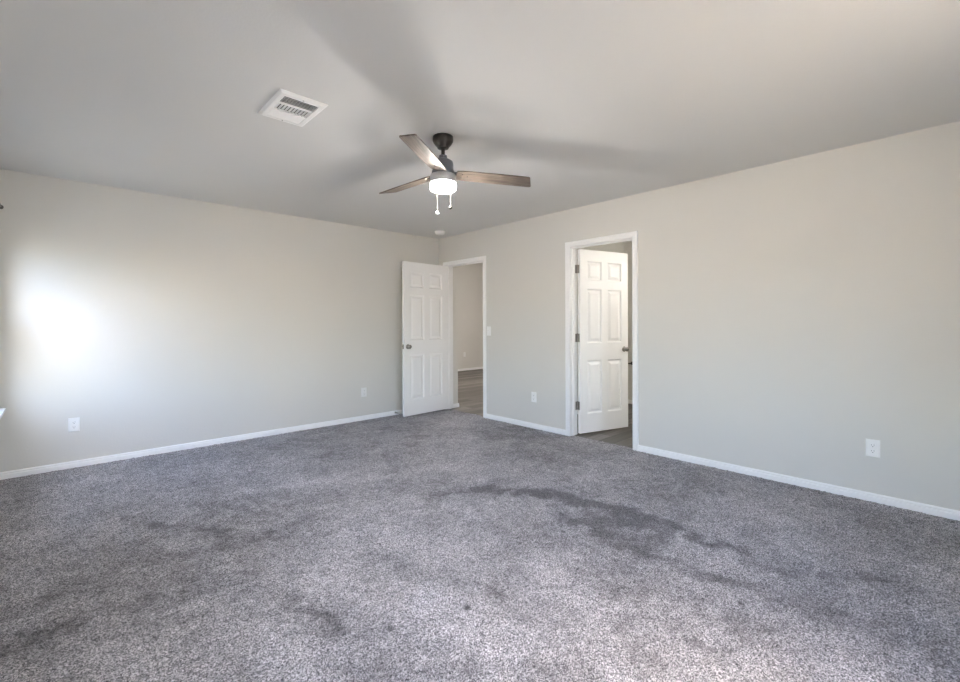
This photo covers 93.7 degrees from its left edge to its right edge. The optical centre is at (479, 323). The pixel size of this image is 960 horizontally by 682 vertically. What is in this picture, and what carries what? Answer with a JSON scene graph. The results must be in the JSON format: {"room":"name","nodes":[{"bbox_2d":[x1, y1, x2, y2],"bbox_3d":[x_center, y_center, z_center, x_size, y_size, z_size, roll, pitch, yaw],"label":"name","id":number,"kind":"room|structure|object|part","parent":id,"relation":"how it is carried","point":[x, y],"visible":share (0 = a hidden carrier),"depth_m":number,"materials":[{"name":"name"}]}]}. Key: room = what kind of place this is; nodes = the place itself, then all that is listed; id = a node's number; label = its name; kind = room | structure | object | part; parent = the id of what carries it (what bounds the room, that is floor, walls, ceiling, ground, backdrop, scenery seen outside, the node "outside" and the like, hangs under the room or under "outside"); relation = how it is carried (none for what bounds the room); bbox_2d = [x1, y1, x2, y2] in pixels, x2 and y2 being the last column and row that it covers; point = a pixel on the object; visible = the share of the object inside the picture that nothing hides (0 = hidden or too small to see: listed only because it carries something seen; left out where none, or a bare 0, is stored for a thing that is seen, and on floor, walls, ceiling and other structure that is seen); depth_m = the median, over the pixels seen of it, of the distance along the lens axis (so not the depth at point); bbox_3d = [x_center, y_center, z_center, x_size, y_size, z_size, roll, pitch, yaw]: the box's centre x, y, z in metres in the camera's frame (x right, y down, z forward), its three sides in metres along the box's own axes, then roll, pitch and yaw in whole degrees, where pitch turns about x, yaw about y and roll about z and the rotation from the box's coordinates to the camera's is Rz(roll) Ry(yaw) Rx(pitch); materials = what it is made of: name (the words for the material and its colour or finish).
{"room":"empty bedroom","nodes":[
{"label":"empty bedroom","id":0,"kind":"room"},
{"bbox_2d":[0,169,438,471],"bbox_3d":[-2.240,0.047,5.038,4.635,2.540,0.115,0,0,-43],"label":"wall","id":1,"kind":"structure","parent":0,"point":[151,320],"depth_m":4.32,"materials":[{"name":"paint"}]},
{"bbox_2d":[68,417,79,431],"bbox_3d":[-3.448,0.856,3.819,0.074,0.117,0.009,0,0,-43],"label":"wall outlet","id":2,"kind":"object","parent":1,"relation":"attached to","point":[73,423],"visible":1,"depth_m":3.82,"materials":[{"name":"white plastic"}]},
{"bbox_2d":[0,409,402,479],"bbox_3d":[-2.179,1.188,5.003,4.370,0.058,0.014,0,0,-43],"label":"baseboard","id":3,"kind":"structure","parent":1,"relation":"attached to","point":[122,456],"depth_m":4.30,"materials":[{"name":"white wood"}]},
{"bbox_2d":[361,387,366,396],"bbox_3d":[-1.463,0.863,5.679,0.074,0.117,0.009,0,0,-43],"label":"wall outlet","id":4,"kind":"object","parent":1,"relation":"attached to","point":[363,390],"visible":1,"depth_m":5.68,"materials":[{"name":"white plastic"}]},
{"bbox_2d":[453,266,457,403],"bbox_3d":[-0.457,-0.164,6.607,0.112,2.950,0.266,0,0,-43],"label":"wall","id":5,"kind":"structure","parent":0,"point":[455,269],"depth_m":6.52,"materials":[{"name":"paint"}]},
{"bbox_2d":[458,263,482,369],"bbox_3d":[-1.046,-0.162,11.152,5.470,2.950,0.100,0,0,-43],"label":"wall","id":6,"kind":"structure","parent":0,"point":[470,277],"depth_m":11.83,"materials":[{"name":"paint"}]},
{"bbox_2d":[458,367,482,370],"bbox_3d":[-1.003,1.184,11.110,5.470,0.058,0.014,0,0,-43],"label":"baseboard","id":7,"kind":"structure","parent":6,"relation":"attached to","point":[473,368],"depth_m":11.81,"materials":[{"name":"white wood"}]},
{"bbox_2d":[0,369,959,681],"bbox_3d":[0.554,1.244,6.171,9.955,0.088,9.350,0,0,-43],"label":"floor","id":8,"kind":"structure","parent":0,"point":[445,545],"depth_m":2.23,"materials":[{"name":"grey carpet"}]},
{"bbox_2d":[0,0,959,238],"bbox_3d":[-0.297,-1.289,2.878,4.520,0.120,6.000,0,0,-43],"label":"ceiling","id":9,"kind":"structure","parent":0,"point":[589,101],"depth_m":2.38,"materials":[{"name":"paint"}]},
{"bbox_2d":[258,88,327,126],"bbox_3d":[-1.069,-1.218,2.562,0.259,0.016,0.365,0,0,-43],"label":"ceiling vent","id":10,"kind":"object","parent":9,"relation":"in","point":[285,106],"visible":1,"depth_m":2.54,"materials":[{"name":"white metal"}]},
{"bbox_2d":[435,230,444,234],"bbox_3d":[-0.533,-1.205,5.981,0.140,0.046,0.140,0,0,-43],"label":"smoke detector","id":11,"kind":"object","parent":9,"relation":"attached to","point":[439,232],"visible":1,"depth_m":5.93,"materials":[{"name":"white plastic"}]},
{"bbox_2d":[379,133,530,214],"bbox_3d":[-0.294,-0.982,3.069,1.129,0.494,1.049,0,0,-43],"label":"ceiling fan","id":12,"kind":"object","parent":9,"relation":"hanging from","point":[443,178],"visible":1,"depth_m":2.92,"materials":[{"name":"brown wood"}]},
{"bbox_3d":[-0.510,-0.986,3.206,0.561,0.033,0.122,0,0,43],"label":"blade","id":13,"kind":"part","parent":12,"relation":"part of","materials":[{"name":"brown wood"}]},
{"bbox_3d":[-0.324,-0.987,2.601,0.122,0.033,0.561,0,0,13],"label":"blade","id":14,"kind":"part","parent":12,"relation":"part of","materials":[{"name":"brown wood"}]},
{"bbox_3d":[-0.242,-0.897,2.957,0.170,0.051,0.170,0,0,-43],"label":"lamp glass","id":15,"kind":"part","parent":12,"relation":"part of","materials":[{"name":"white glass"}]},
{"bbox_3d":[0.106,-0.988,3.065,0.561,0.033,0.122,0,0,-17],"label":"blade","id":16,"kind":"part","parent":12,"relation":"part of","materials":[{"name":"brown wood"}]},
{"bbox_2d":[577,242,623,400],"bbox_3d":[1.376,0.036,6.157,2.170,2.540,0.100,0,0,-43],"label":"wall","id":17,"kind":"structure","parent":0,"point":[614,247],"depth_m":6.41,"materials":[{"name":"paint"}]},
{"bbox_2d":[624,242,631,403],"bbox_3d":[3.093,0.030,5.985,0.100,2.540,2.700,0,0,-43],"label":"wall","id":18,"kind":"structure","parent":0,"point":[627,246],"depth_m":6.80,"materials":[{"name":"paint"}]},
{"bbox_2d":[439,121,959,510],"bbox_3d":[1.397,-0.214,4.463,0.115,3.040,5.700,0,0,-43],"label":"wall","id":19,"kind":"structure","parent":0,"point":[794,314],"depth_m":3.40,"materials":[{"name":"paint"}]},
{"bbox_2d":[402,261,447,416],"bbox_3d":[-0.722,0.192,6.080,0.157,2.005,0.804,0,0,43],"label":"door","id":20,"kind":"structure","parent":19,"relation":"in","point":[424,286],"depth_m":6.03,"materials":[{"name":"white wood"}]},
{"bbox_2d":[443,256,486,417],"bbox_3d":[-0.175,0.167,6.141,0.151,2.087,0.877,0,0,-43],"label":"trim","id":21,"kind":"structure","parent":19,"relation":"attached to","point":[482,259],"depth_m":6.39,"materials":[{"name":"white wood"}]},
{"bbox_2d":[487,326,490,335],"bbox_3d":[0.108,0.091,5.741,0.019,0.117,0.074,0,0,-43],"label":"light switch","id":22,"kind":"object","parent":19,"relation":"attached to","point":[488,327],"visible":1,"depth_m":5.74,"materials":[{"name":"white plastic"}]},
{"bbox_2d":[531,392,535,401],"bbox_3d":[0.622,0.847,5.203,0.009,0.117,0.074,0,0,-43],"label":"wall outlet","id":23,"kind":"object","parent":19,"relation":"attached to","point":[533,394],"visible":1,"depth_m":5.20,"materials":[{"name":"white plastic"}]},
{"bbox_2d":[575,249,628,433],"bbox_3d":[1.377,0.188,5.056,0.752,2.005,0.157,0,0,-26],"label":"door","id":24,"kind":"structure","parent":19,"relation":"in","point":[601,337],"depth_m":5.03,"materials":[{"name":"white wood"}]},
{"bbox_2d":[565,231,638,450],"bbox_3d":[1.260,0.163,4.610,0.151,2.087,0.833,0,0,-43],"label":"trim","id":25,"kind":"structure","parent":19,"relation":"attached to","point":[571,248],"depth_m":4.83,"materials":[{"name":"white wood"}]},
{"bbox_2d":[486,414,959,520],"bbox_3d":[1.359,1.177,4.414,0.014,0.058,5.686,0,0,-43],"label":"baseboard","id":26,"kind":"structure","parent":19,"relation":"attached to","point":[881,499],"depth_m":3.37,"materials":[{"name":"white wood"}]},
{"bbox_2d":[866,439,879,457],"bbox_3d":[2.653,0.840,3.037,0.009,0.117,0.074,0,0,-43],"label":"wall outlet","id":27,"kind":"object","parent":19,"relation":"attached to","point":[872,446],"visible":1,"depth_m":3.03,"materials":[{"name":"white plastic"}]},
{"bbox_3d":[-1.887,0.046,1.384,0.150,2.540,5.700,0,0,-43],"label":"wall window","id":28,"kind":"structure","parent":0,"visible":0},
{"bbox_2d":[0,408,5,418],"bbox_3d":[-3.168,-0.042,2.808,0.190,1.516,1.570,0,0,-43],"label":"window sill","id":29,"kind":"structure","parent":28,"relation":"attached to","point":[2,410],"depth_m":3.30,"materials":[{"name":"plastic"}]}
]}

